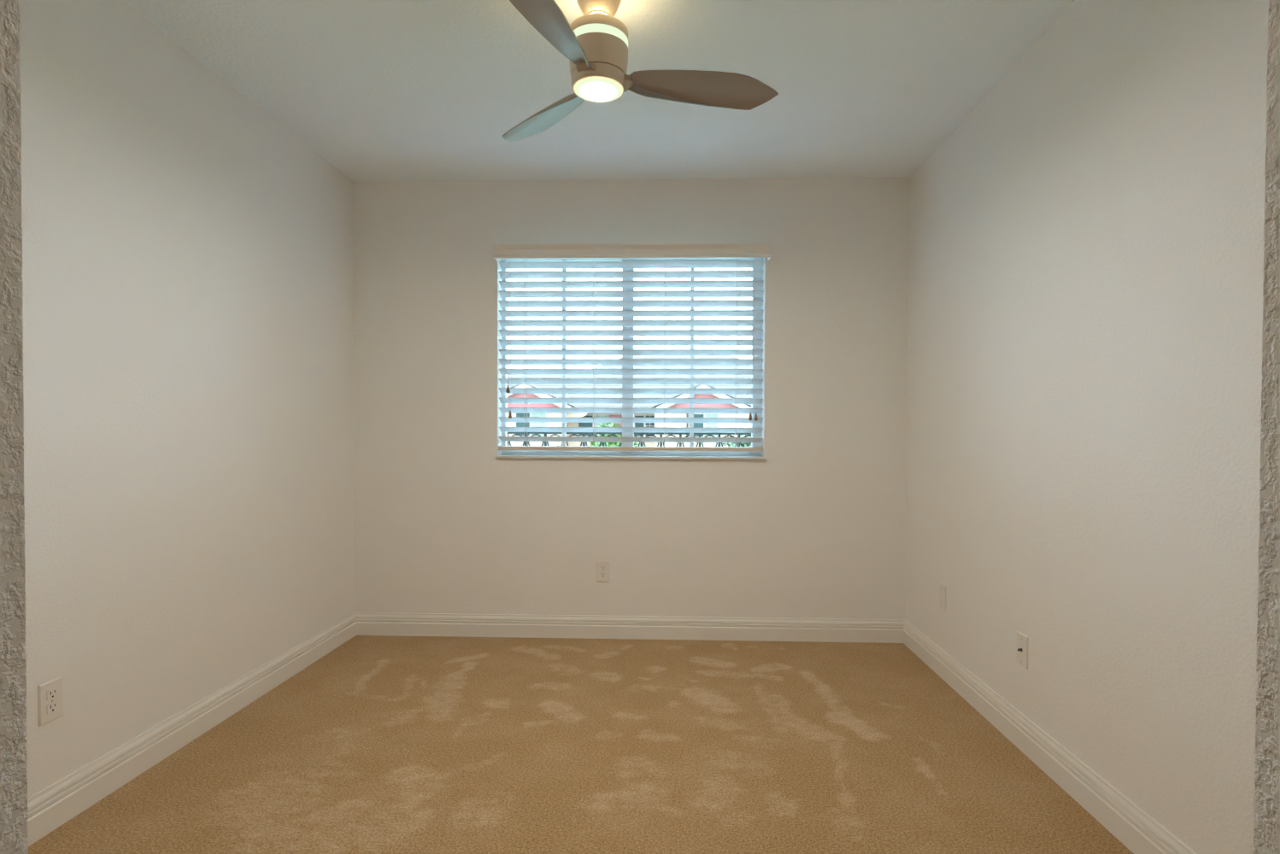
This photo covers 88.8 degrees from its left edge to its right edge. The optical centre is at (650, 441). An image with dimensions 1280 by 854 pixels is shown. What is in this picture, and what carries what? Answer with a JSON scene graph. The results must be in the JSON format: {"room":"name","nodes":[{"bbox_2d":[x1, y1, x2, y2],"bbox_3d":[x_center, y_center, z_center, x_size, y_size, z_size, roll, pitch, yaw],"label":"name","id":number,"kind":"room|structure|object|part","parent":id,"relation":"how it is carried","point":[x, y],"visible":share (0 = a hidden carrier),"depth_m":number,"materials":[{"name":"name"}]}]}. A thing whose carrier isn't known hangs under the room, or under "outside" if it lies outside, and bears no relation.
{"room":"empty bedroom","nodes":[
{"label":"empty bedroom","id":0,"kind":"room"},
{"bbox_2d":[19,0,354,798],"bbox_3d":[-1.782,-0.140,1.036,0.120,2.500,5.562,0,1,2],"label":"wall","id":1,"kind":"structure","parent":0,"point":[188,258],"depth_m":2.27,"materials":[{"name":"paint"}]},
{"bbox_2d":[37,676,63,727],"bbox_3d":[-1.696,0.735,1.851,0.008,0.114,0.070,0,1,2],"label":"wall outlet","id":2,"kind":"object","parent":1,"relation":"attached to","point":[50,694],"visible":1,"depth_m":1.84,"materials":[{"name":"white plastic"}]},
{"bbox_2d":[46,687,58,700],"bbox_3d":[-1.694,0.716,1.850,0.002,0.028,0.034,0,1,2],"label":"receptacle","id":3,"kind":"object","parent":2,"relation":"attached to","point":[51,693],"depth_m":1.85,"materials":[{"name":"white plastic"}]},
{"bbox_2d":[46,701,58,714],"bbox_3d":[-1.694,0.754,1.851,0.002,0.028,0.034,0,1,2],"label":"receptacle","id":4,"kind":"object","parent":2,"relation":"attached to","point":[52,707],"depth_m":1.85,"materials":[{"name":"white plastic"}]},
{"bbox_2d":[27,612,356,846],"bbox_3d":[-1.685,1.034,2.101,0.017,0.122,3.062,0,1,2],"label":"baseboard","id":5,"kind":"structure","parent":1,"relation":"attached to","point":[53,807],"depth_m":2.25,"materials":[{"name":"white wood"}]},
{"bbox_2d":[28,635,1133,853],"bbox_3d":[-0.223,1.169,0.856,3.261,0.100,5.462,0,1,2],"label":"floor","id":6,"kind":"structure","parent":0,"point":[380,744],"depth_m":2.23,"materials":[{"name":"beige carpet"}]},
{"bbox_2d":[123,0,1074,182],"bbox_3d":[-0.208,-1.432,0.917,3.261,0.100,5.662,0,1,2],"label":"ceiling","id":7,"kind":"structure","parent":0,"point":[382,91],"depth_m":2.52,"materials":[{"name":"paint"}]},
{"bbox_2d":[502,0,778,142],"bbox_3d":[-0.075,-1.236,1.957,0.963,0.320,0.985,0,1,2],"label":"ceiling fan","id":8,"kind":"object","parent":7,"relation":"hanging from","point":[595,44],"visible":1,"depth_m":2.00,"materials":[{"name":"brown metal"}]},
{"bbox_3d":[-0.373,-1.120,2.276,0.139,0.043,0.496,0,1,-41],"label":"blade","id":9,"kind":"part","parent":8,"relation":"part of","materials":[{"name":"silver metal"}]},
{"bbox_3d":[-0.278,-1.111,1.710,0.139,0.043,0.496,1,1,19],"label":"blade","id":10,"kind":"part","parent":8,"relation":"part of","materials":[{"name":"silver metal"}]},
{"bbox_3d":[0.166,-1.115,2.069,0.496,0.043,0.139,0,1,-10],"label":"blade","id":11,"kind":"part","parent":8,"relation":"part of","materials":[{"name":"brown wood"}]},
{"bbox_2d":[353,177,910,620],"bbox_3d":[-0.128,-0.122,3.666,3.021,2.600,0.200,0,1,2],"label":"wall","id":12,"kind":"structure","parent":0,"point":[814,528],"depth_m":3.57,"materials":[{"name":"paint"}]},
{"bbox_2d":[596,561,610,581],"bbox_3d":[-0.261,0.712,3.579,0.070,0.114,0.008,0,1,2],"label":"wall outlet","id":13,"kind":"object","parent":12,"relation":"attached to","point":[602,571],"visible":1,"depth_m":3.58,"materials":[{"name":"white plastic"}]},
{"bbox_2d":[599,572,605,577],"bbox_3d":[-0.261,0.731,3.576,0.034,0.028,0.002,0,1,2],"label":"receptacle","id":14,"kind":"object","parent":13,"relation":"attached to","point":[601,574],"depth_m":3.58,"materials":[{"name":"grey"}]},
{"bbox_2d":[599,565,605,570],"bbox_3d":[-0.261,0.692,3.576,0.034,0.028,0.002,0,1,2],"label":"receptacle","id":15,"kind":"object","parent":13,"relation":"attached to","point":[601,567],"depth_m":3.57,"materials":[{"name":"grey plastic"}]},
{"bbox_2d":[355,612,904,643],"bbox_3d":[-0.136,1.018,3.575,3.021,0.122,0.017,0,1,2],"label":"baseboard","id":16,"kind":"structure","parent":12,"relation":"attached to","point":[367,624],"depth_m":3.57,"materials":[{"name":"white wood"}]},
{"bbox_2d":[495,258,765,459],"bbox_3d":[-0.111,-0.476,3.625,1.467,1.140,0.172,0,1,2],"label":"window","id":17,"kind":"structure","parent":12,"relation":"in","point":[505,454],"depth_m":3.66,"materials":[{"name":"white metal"}]},
{"bbox_3d":[-0.476,-0.491,3.687,0.689,1.075,0.022,0,1,2],"label":"sash","id":18,"kind":"part","parent":17,"relation":"part of","materials":[{"name":"clear glass"}]},
{"bbox_3d":[-0.114,0.088,3.608,1.467,0.012,0.122,0,1,2],"label":"sill","id":19,"kind":"part","parent":17,"relation":"part of","materials":[{"name":"white stone"}]},
{"bbox_2d":[493,242,771,452],"bbox_3d":[-0.104,-0.501,3.550,1.484,1.107,0.147,0,1,2],"label":"window blind","id":20,"kind":"object","parent":17,"relation":"attached to","point":[619,250],"visible":1,"depth_m":3.59,"materials":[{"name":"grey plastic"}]},
{"bbox_3d":[-0.779,-0.644,3.567,0.002,0.679,0.002,0,1,2],"label":"tilt cord","id":21,"kind":"part","parent":20,"relation":"part of","materials":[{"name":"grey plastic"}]},
{"bbox_3d":[-0.685,-0.490,3.612,0.014,1.043,0.061,0,1,2],"label":"ladder cord","id":22,"kind":"part","parent":20,"relation":"part of","materials":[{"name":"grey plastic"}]},
{"bbox_3d":[-0.306,-0.488,3.600,0.014,1.043,0.061,0,1,2],"label":"ladder cord","id":23,"kind":"part","parent":20,"relation":"part of","materials":[{"name":"white fabric"}]},
{"bbox_3d":[-0.115,0.041,3.601,1.449,0.022,0.056,0,1,2],"label":"rail","id":24,"kind":"part","parent":20,"relation":"part of","materials":[{"name":"beige plastic"}]},
{"bbox_3d":[0.082,-0.486,3.587,0.014,1.043,0.061,0,1,2],"label":"ladder cord","id":25,"kind":"part","parent":20,"relation":"part of","materials":[{"name":"white fabric"}]},
{"bbox_3d":[0.472,-0.485,3.575,0.014,1.043,0.061,0,1,2],"label":"ladder cord","id":26,"kind":"part","parent":20,"relation":"part of","materials":[{"name":"white fabric"}]},
{"bbox_3d":[0.545,-0.565,3.526,0.014,0.824,0.002,0,1,2],"label":"lift cord","id":27,"kind":"part","parent":20,"relation":"part of","materials":[{"name":"white fabric"}]},
{"bbox_3d":[0.562,-0.565,3.526,0.014,0.825,0.002,0,1,2],"label":"lift cord","id":28,"kind":"part","parent":20,"relation":"part of","materials":[{"name":"white fabric"}]},
{"bbox_3d":[0.222,-0.488,3.687,0.698,1.075,0.022,0,1,2],"label":"sash","id":29,"kind":"part","parent":17,"relation":"part of","materials":[{"name":"clear glass"}]},
{"bbox_2d":[0,0,1279,853],"bbox_3d":[-0.230,-0.125,0.446,3.021,2.500,0.120,0,1,2],"label":"wall","id":30,"kind":"structure","parent":0,"point":[14,835],"depth_m":0.50,"materials":[{"name":"paint"}]},
{"bbox_2d":[904,0,1268,853],"bbox_3d":[1.357,-0.126,0.937,0.120,2.500,5.562,0,1,2],"label":"wall","id":31,"kind":"structure","parent":0,"point":[1086,267],"depth_m":1.89,"materials":[{"name":"paint"}]},
{"bbox_2d":[939,582,946,611],"bbox_3d":[1.356,0.723,3.041,0.008,0.114,0.070,0,1,2],"label":"blank wall plate","id":32,"kind":"object","parent":31,"relation":"attached to","point":[942,589],"visible":1,"depth_m":3.03,"materials":[{"name":"white plastic"}]},
{"bbox_2d":[1016,631,1028,669],"bbox_3d":[1.330,0.750,2.350,0.017,0.114,0.070,0,1,2],"label":"cable jack plate","id":33,"kind":"object","parent":31,"relation":"attached to","point":[1022,640],"visible":1,"depth_m":2.34,"materials":[{"name":"white plastic"}]},
{"bbox_2d":[903,620,1196,853],"bbox_3d":[1.317,1.048,2.006,0.017,0.122,3.062,0,1,2],"label":"baseboard","id":34,"kind":"structure","parent":31,"relation":"attached to","point":[1125,821],"depth_m":2.12,"materials":[{"name":"white wood"}]},
{"bbox_3d":[-0.105,1.205,4.565,4.221,0.160,1.558,0,1,2],"label":"balcony slab","id":35,"kind":"object","parent":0,"visible":0},
{"bbox_2d":[507,432,751,447],"bbox_3d":[-0.230,0.519,5.218,3.738,1.192,0.040,0,1,2],"label":"balcony railing","id":36,"kind":"object","parent":35,"relation":"on","point":[590,434],"visible":0.16,"depth_m":5.20,"materials":[{"name":"black metal"}]},
{"bbox_3d":[-0.227,-0.066,5.209,3.738,0.022,0.040,0,1,2],"label":"rail","id":37,"kind":"part","parent":36,"relation":"part of","materials":[{"name":"black metal"}]},
{"label":"outside","id":38,"kind":"structure","parent":0,"visible":0},
{"bbox_3d":[1.795,3.401,57.208,120.000,0.200,105.638,0,1,2],"label":"lawn","id":39,"kind":"structure","parent":38,"visible":0},
{"bbox_2d":[588,422,621,446],"bbox_3d":[-2.119,1.267,34.128,2.323,4.714,2.342,0,1,2],"label":"tree","id":40,"kind":"object","parent":39,"relation":"on","point":[609,425],"visible":0.15,"depth_m":33.48,"materials":[{"name":"green plant"}]},
{"bbox_2d":[507,355,751,447],"bbox_3d":[2.402,-1.264,44.082,46.000,9.520,10.700,0,1,2],"label":"building","id":41,"kind":"structure","parent":39,"relation":"on","point":[602,366],"depth_m":41.77,"materials":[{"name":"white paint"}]},
{"bbox_3d":[-7.947,-1.052,40.596,0.855,1.410,0.020,0,1,2],"label":"pane","id":42,"kind":"part","parent":41,"relation":"part of","materials":[{"name":"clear glass"}]},
{"bbox_3d":[-7.230,0.337,39.208,3.670,1.020,0.100,0,1,2],"label":"balustrade","id":43,"kind":"part","parent":41,"relation":"part of","materials":[{"name":"brown"}]},
{"bbox_3d":[-6.973,-1.047,40.566,0.855,1.410,0.020,0,1,2],"label":"pane","id":44,"kind":"part","parent":41,"relation":"part of","materials":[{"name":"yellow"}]},
{"bbox_3d":[-4.206,-1.008,42.079,0.880,1.310,0.020,0,1,2],"label":"pane","id":45,"kind":"part","parent":41,"relation":"part of","materials":[{"name":"clear glass"}]},
{"bbox_3d":[-3.207,-1.003,42.048,0.880,1.310,0.020,0,1,2],"label":"pane","id":46,"kind":"part","parent":41,"relation":"part of","materials":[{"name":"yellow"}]},
{"bbox_3d":[-2.231,-0.692,41.931,0.920,2.000,0.290,0,1,2],"label":"porch panel","id":47,"kind":"part","parent":41,"relation":"part of","materials":[{"name":"paint"}]},
{"bbox_3d":[-0.740,-0.992,41.970,0.555,1.310,0.020,0,1,2],"label":"pane","id":48,"kind":"part","parent":41,"relation":"part of","materials":[{"name":"clear glass"}]},
{"bbox_3d":[-0.066,-0.989,41.948,0.555,1.310,0.020,0,1,2],"label":"pane","id":49,"kind":"part","parent":41,"relation":"part of","materials":[{"name":"clear glass"}]},
{"bbox_3d":[3.080,0.385,38.882,5.500,1.020,0.100,0,1,2],"label":"balustrade","id":50,"kind":"part","parent":41,"relation":"part of","materials":[{"name":"brown"}]},
{"bbox_3d":[2.852,-0.981,40.255,0.765,1.370,0.020,0,1,2],"label":"pane","id":51,"kind":"part","parent":41,"relation":"part of","materials":[{"name":"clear glass"}]},
{"bbox_3d":[3.737,-0.977,40.227,0.765,1.370,0.020,0,1,2],"label":"pane","id":52,"kind":"part","parent":41,"relation":"part of","materials":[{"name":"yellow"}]},
{"bbox_2d":[720,434,751,447],"bbox_3d":[4.444,1.604,31.941,2.706,4.163,2.780,0,1,2],"label":"shrub","id":53,"kind":"object","parent":39,"relation":"on","point":[730,444],"visible":0.07,"depth_m":31.55,"materials":[{"name":"green plant"}]}
]}

